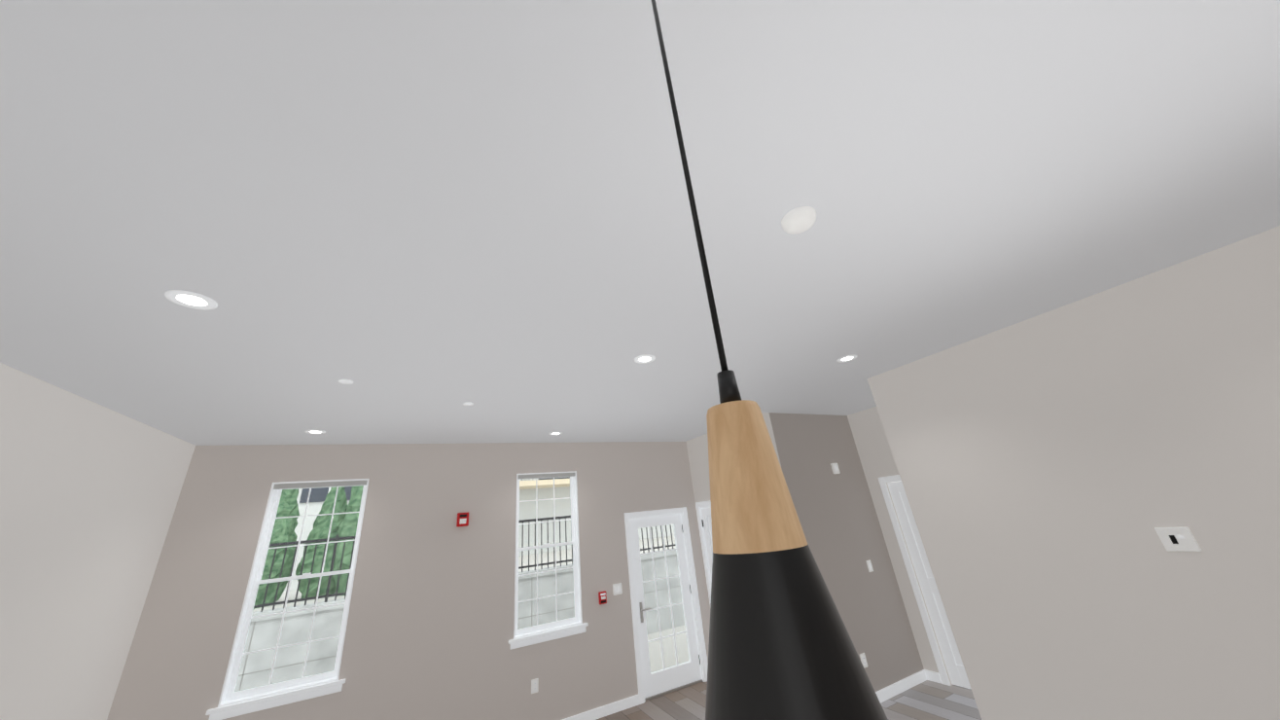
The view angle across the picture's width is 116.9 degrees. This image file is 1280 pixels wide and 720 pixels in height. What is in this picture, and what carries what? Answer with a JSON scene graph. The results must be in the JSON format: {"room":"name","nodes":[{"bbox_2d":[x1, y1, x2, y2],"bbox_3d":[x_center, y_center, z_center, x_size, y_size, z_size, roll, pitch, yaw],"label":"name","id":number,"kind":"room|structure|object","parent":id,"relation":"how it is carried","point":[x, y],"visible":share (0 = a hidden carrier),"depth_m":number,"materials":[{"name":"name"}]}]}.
{"room":"living room","nodes":[
{"label":"living room","id":0,"kind":"room"},
{"bbox_2d":[0,362,195,719],"bbox_3d":[-1.857,0.289,-0.956,0.200,2.950,10.200,6,-25,-27],"label":"wall","id":1,"kind":"structure","parent":0,"point":[89,492],"depth_m":2.46,"materials":[{"name":"grey paint"}]},
{"bbox_2d":[106,441,710,719],"bbox_3d":[-1.538,2.424,4.384,5.520,2.950,0.200,6,-25,-27],"label":"wall","id":2,"kind":"structure","parent":0,"point":[430,630],"depth_m":3.97,"materials":[{"name":"grey paint"}]},
{"bbox_2d":[205,478,368,719],"bbox_3d":[-3.112,2.058,3.642,0.883,1.800,0.190,6,-25,-27],"label":"window","id":3,"kind":"structure","parent":2,"relation":"in","point":[230,696],"depth_m":3.49,"materials":[{"name":"white wood"}]},
{"bbox_2d":[456,511,468,526],"bbox_3d":[-1.946,1.752,4.314,0.120,0.140,0.058,6,-25,-27],"label":"fire alarm strobe","id":4,"kind":"object","parent":2,"relation":"attached to","point":[462,518],"visible":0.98,"depth_m":4.30,"materials":[{"name":"red plastic"}]},
{"bbox_2d":[531,677,538,693],"bbox_3d":[-1.088,3.371,4.061,0.075,0.118,0.010,6,-25,-27],"label":"electrical outlet","id":5,"kind":"object","parent":2,"relation":"attached to","point":[534,685],"visible":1,"depth_m":4.06,"materials":[{"name":"white plastic"}]},
{"bbox_2d":[508,470,588,649],"bbox_3d":[-1.099,2.254,4.654,0.865,1.772,0.190,6,-25,-27],"label":"window","id":6,"kind":"structure","parent":2,"relation":"in","point":[521,638],"depth_m":4.60,"materials":[{"name":"white wood"}]},
{"bbox_2d":[598,591,606,604],"bbox_3d":[-0.440,2.815,4.650,0.090,0.125,0.050,6,-25,-27],"label":"station","id":7,"kind":"object","parent":2,"relation":"attached to","point":[602,595],"visible":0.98,"depth_m":4.64,"materials":[{"name":"red plastic"}]},
{"bbox_2d":[612,582,622,595],"bbox_3d":[-0.273,2.787,4.779,0.118,0.118,0.011,6,-25,-27],"label":"light switch","id":8,"kind":"object","parent":2,"relation":"attached to","point":[617,588],"visible":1,"depth_m":4.78,"materials":[{"name":"white plastic"}]},
{"bbox_2d":[624,506,707,704],"bbox_3d":[0.283,3.023,5.088,0.974,2.012,0.225,6,-25,-27],"label":"door","id":9,"kind":"structure","parent":2,"relation":"in","point":[670,679],"depth_m":4.99,"materials":[{"name":"white wood"}]},
{"bbox_2d":[562,669,942,719],"bbox_3d":[2.267,1.993,0.512,8.750,0.090,9.800,6,-25,-27],"label":"baseboard","id":10,"kind":"structure","parent":2,"relation":"attached to","point":[901,686],"depth_m":4.19,"materials":[{"name":"white wood"}]},
{"bbox_2d":[0,0,1279,445],"bbox_3d":[1.975,-0.722,1.615,9.150,0.080,10.200,6,-25,-27],"label":"ceiling","id":11,"kind":"structure","parent":0,"point":[418,220],"depth_m":1.35,"materials":[{"name":"white paint"}]},
{"bbox_2d":[164,289,217,309],"bbox_3d":[-1.879,-0.249,1.647,0.152,0.004,0.152,6,-25,-27],"label":"recessed light","id":12,"kind":"object","parent":11,"relation":"in","point":[192,300],"visible":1,"depth_m":1.64,"materials":[{"name":"white"}]},
{"bbox_2d":[305,429,325,433],"bbox_3d":[-2.970,0.659,3.595,0.152,0.004,0.152,6,-25,-27],"label":"recessed light","id":13,"kind":"object","parent":11,"relation":"in","point":[315,431],"visible":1,"depth_m":3.59,"materials":[{"name":"white"}]},
{"bbox_2d":[338,379,353,384],"bbox_3d":[-1.943,0.144,2.593,0.080,0.007,0.080,6,-25,-27],"label":"sprinkler","id":14,"kind":"object","parent":11,"relation":"attached to","point":[346,381],"visible":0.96,"depth_m":2.58,"materials":[{"name":"white"}]},
{"bbox_2d":[462,401,473,405],"bbox_3d":[-1.436,0.368,3.280,0.080,0.007,0.080,6,-25,-27],"label":"sprinkler","id":15,"kind":"object","parent":11,"relation":"attached to","point":[468,404],"visible":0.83,"depth_m":3.27,"materials":[{"name":"white"}]},
{"bbox_2d":[549,431,562,434],"bbox_3d":[-0.994,0.867,4.630,0.152,0.004,0.152,6,-25,-27],"label":"recessed light","id":16,"kind":"object","parent":11,"relation":"in","point":[555,433],"visible":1,"depth_m":4.63,"materials":[{"name":"white"}]},
{"bbox_2d":[634,355,655,363],"bbox_3d":[0.034,-0.005,2.755,0.152,0.004,0.152,6,-25,-27],"label":"recessed light","id":17,"kind":"object","parent":11,"relation":"in","point":[642,359],"visible":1,"depth_m":2.75,"materials":[{"name":"white"}]},
{"bbox_2d":[651,0,888,719],"bbox_3d":[0.041,-0.282,0.451,0.136,1.220,0.136,6,-25,-27],"label":"pendant light","id":18,"kind":"object","parent":11,"relation":"hanging from","point":[781,646],"visible":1,"depth_m":0.24,"materials":[{"name":"black metal"}]},
{"bbox_2d":[781,206,816,234],"bbox_3d":[0.627,-0.541,1.544,0.130,0.040,0.130,6,-25,-27],"label":"smoke detector","id":19,"kind":"object","parent":11,"relation":"attached to","point":[799,220],"visible":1,"depth_m":1.51,"materials":[{"name":"white plastic"}]},
{"bbox_2d":[837,355,856,361],"bbox_3d":[1.676,-0.010,3.177,0.152,0.004,0.152,6,-25,-27],"label":"recessed light","id":20,"kind":"object","parent":11,"relation":"in","point":[847,358],"visible":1,"depth_m":3.17,"materials":[{"name":"white"}]},
{"bbox_2d":[686,412,781,604],"bbox_3d":[1.457,2.322,4.928,0.520,2.950,1.660,6,-25,-27],"label":"wall","id":21,"kind":"structure","parent":0,"point":[697,451],"depth_m":5.63,"materials":[{"name":"grey paint"}]},
{"bbox_2d":[695,500,712,603],"bbox_3d":[1.320,2.712,4.661,0.136,2.060,1.623,6,-25,-27],"label":"door frame","id":22,"kind":"structure","parent":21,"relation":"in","point":[703,508],"depth_m":5.41,"materials":[{"name":"white wood"}]},
{"bbox_2d":[596,679,981,719],"bbox_3d":[2.274,2.062,0.484,9.150,0.060,10.200,6,-25,-27],"label":"floor","id":23,"kind":"structure","parent":0,"point":[928,699],"depth_m":4.00,"materials":[{"name":"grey wood"}]},
{"bbox_2d":[768,412,924,691],"bbox_3d":[2.369,2.087,4.589,1.560,2.950,0.120,6,-25,-27],"label":"wall","id":24,"kind":"structure","parent":0,"point":[839,524],"depth_m":4.52,"materials":[{"name":"grey paint"}]},
{"bbox_2d":[830,462,840,473],"bbox_3d":[2.426,1.345,4.875,0.100,0.130,0.027,6,-25,-27],"label":"smoke detector","id":25,"kind":"object","parent":24,"relation":"attached to","point":[835,468],"visible":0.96,"depth_m":4.86,"materials":[{"name":"white plastic"}]},
{"bbox_2d":[859,652,867,667],"bbox_3d":[2.286,3.067,4.008,0.075,0.118,0.010,6,-25,-27],"label":"outlet","id":26,"kind":"object","parent":24,"relation":"attached to","point":[864,659],"visible":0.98,"depth_m":4.01,"materials":[{"name":"white plastic"}]},
{"bbox_2d":[865,559,873,571],"bbox_3d":[2.652,2.375,4.529,0.075,0.118,0.011,6,-25,-27],"label":"light switch","id":27,"kind":"object","parent":24,"relation":"attached to","point":[870,565],"visible":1,"depth_m":4.52,"materials":[{"name":"white plastic"}]},
{"bbox_2d":[847,406,953,685],"bbox_3d":[3.311,1.894,4.364,0.120,2.950,1.230,6,-25,-27],"label":"wall","id":28,"kind":"structure","parent":0,"point":[874,451],"depth_m":4.83,"materials":[{"name":"grey paint"}]},
{"bbox_2d":[878,474,970,688],"bbox_3d":[3.332,2.269,4.158,0.071,2.100,0.960,6,-25,-27],"label":"door frame","id":29,"kind":"structure","parent":28,"relation":"in","point":[942,625],"depth_m":4.39,"materials":[{"name":"white wood"}]},
{"bbox_2d":[867,225,1279,719],"bbox_3d":[4.332,1.166,2.842,3.130,2.950,2.700,6,-25,-27],"label":"wall","id":30,"kind":"structure","parent":0,"point":[1055,467],"depth_m":2.36,"materials":[{"name":"grey paint"}]},
{"bbox_2d":[1154,527,1202,551],"bbox_3d":[2.935,0.979,2.144,0.014,0.120,0.120,6,-25,-27],"label":"wall plate","id":31,"kind":"object","parent":30,"relation":"attached to","point":[1177,539],"visible":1,"depth_m":2.14,"materials":[{"name":"white plastic"}]},
{"label":"outside","id":32,"kind":"structure","parent":0,"visible":0},
{"bbox_2d":[647,624,689,672],"bbox_3d":[-5.778,10.531,19.042,60.000,0.060,33.500,6,-25,-27],"label":"ground","id":33,"kind":"structure","parent":32,"point":[657,649],"depth_m":6.35,"materials":[{"name":"grey"}]},
{"bbox_2d":[234,515,684,691],"bbox_3d":[0.386,4.155,8.021,34.000,2.220,0.360,6,-25,-27],"label":"outdoor fence wall","id":34,"kind":"structure","parent":33,"relation":"on","point":[331,628],"depth_m":5.65,"materials":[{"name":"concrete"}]},
{"bbox_2d":[252,534,675,611],"bbox_3d":[-6.464,10.474,20.416,60.000,1.210,30.700,6,-25,-27],"label":"fence","id":35,"kind":"object","parent":34,"relation":"on","point":[524,559],"depth_m":10.37,"materials":[{"name":"black metal"}]},
{"bbox_2d":[253,488,299,608],"bbox_3d":[-7.064,3.043,7.584,0.887,3.091,0.918,6,-25,-27],"label":"tree","id":36,"kind":"object","parent":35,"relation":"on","point":[290,535],"depth_m":7.31,"materials":[{"name":"green plant"}]},
{"bbox_2d":[284,486,352,591],"bbox_3d":[-12.493,2.245,13.327,10.500,9.850,7.060,6,-25,-27],"label":"building","id":37,"kind":"structure","parent":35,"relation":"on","point":[314,496],"depth_m":10.32,"materials":[{"name":"grey"}]},
{"bbox_2d":[295,486,347,598],"bbox_3d":[-6.287,3.486,7.948,0.829,2.366,0.862,6,-25,-27],"label":"tree","id":38,"kind":"object","parent":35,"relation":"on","point":[319,528],"depth_m":7.62,"materials":[{"name":"green plant"}]},
{"bbox_2d":[332,485,363,596],"bbox_3d":[-5.737,2.914,8.273,0.905,3.590,0.881,6,-25,-27],"label":"tree","id":39,"kind":"object","parent":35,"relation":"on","point":[354,501],"depth_m":7.67,"materials":[{"name":"green plant"}]},
{"bbox_2d":[518,476,711,556],"bbox_3d":[-2.077,3.631,20.832,15.000,10.850,9.100,6,-25,-27],"label":"building","id":40,"kind":"structure","parent":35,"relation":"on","point":[524,511],"depth_m":14.72,"materials":[{"name":"grey"}]}
]}

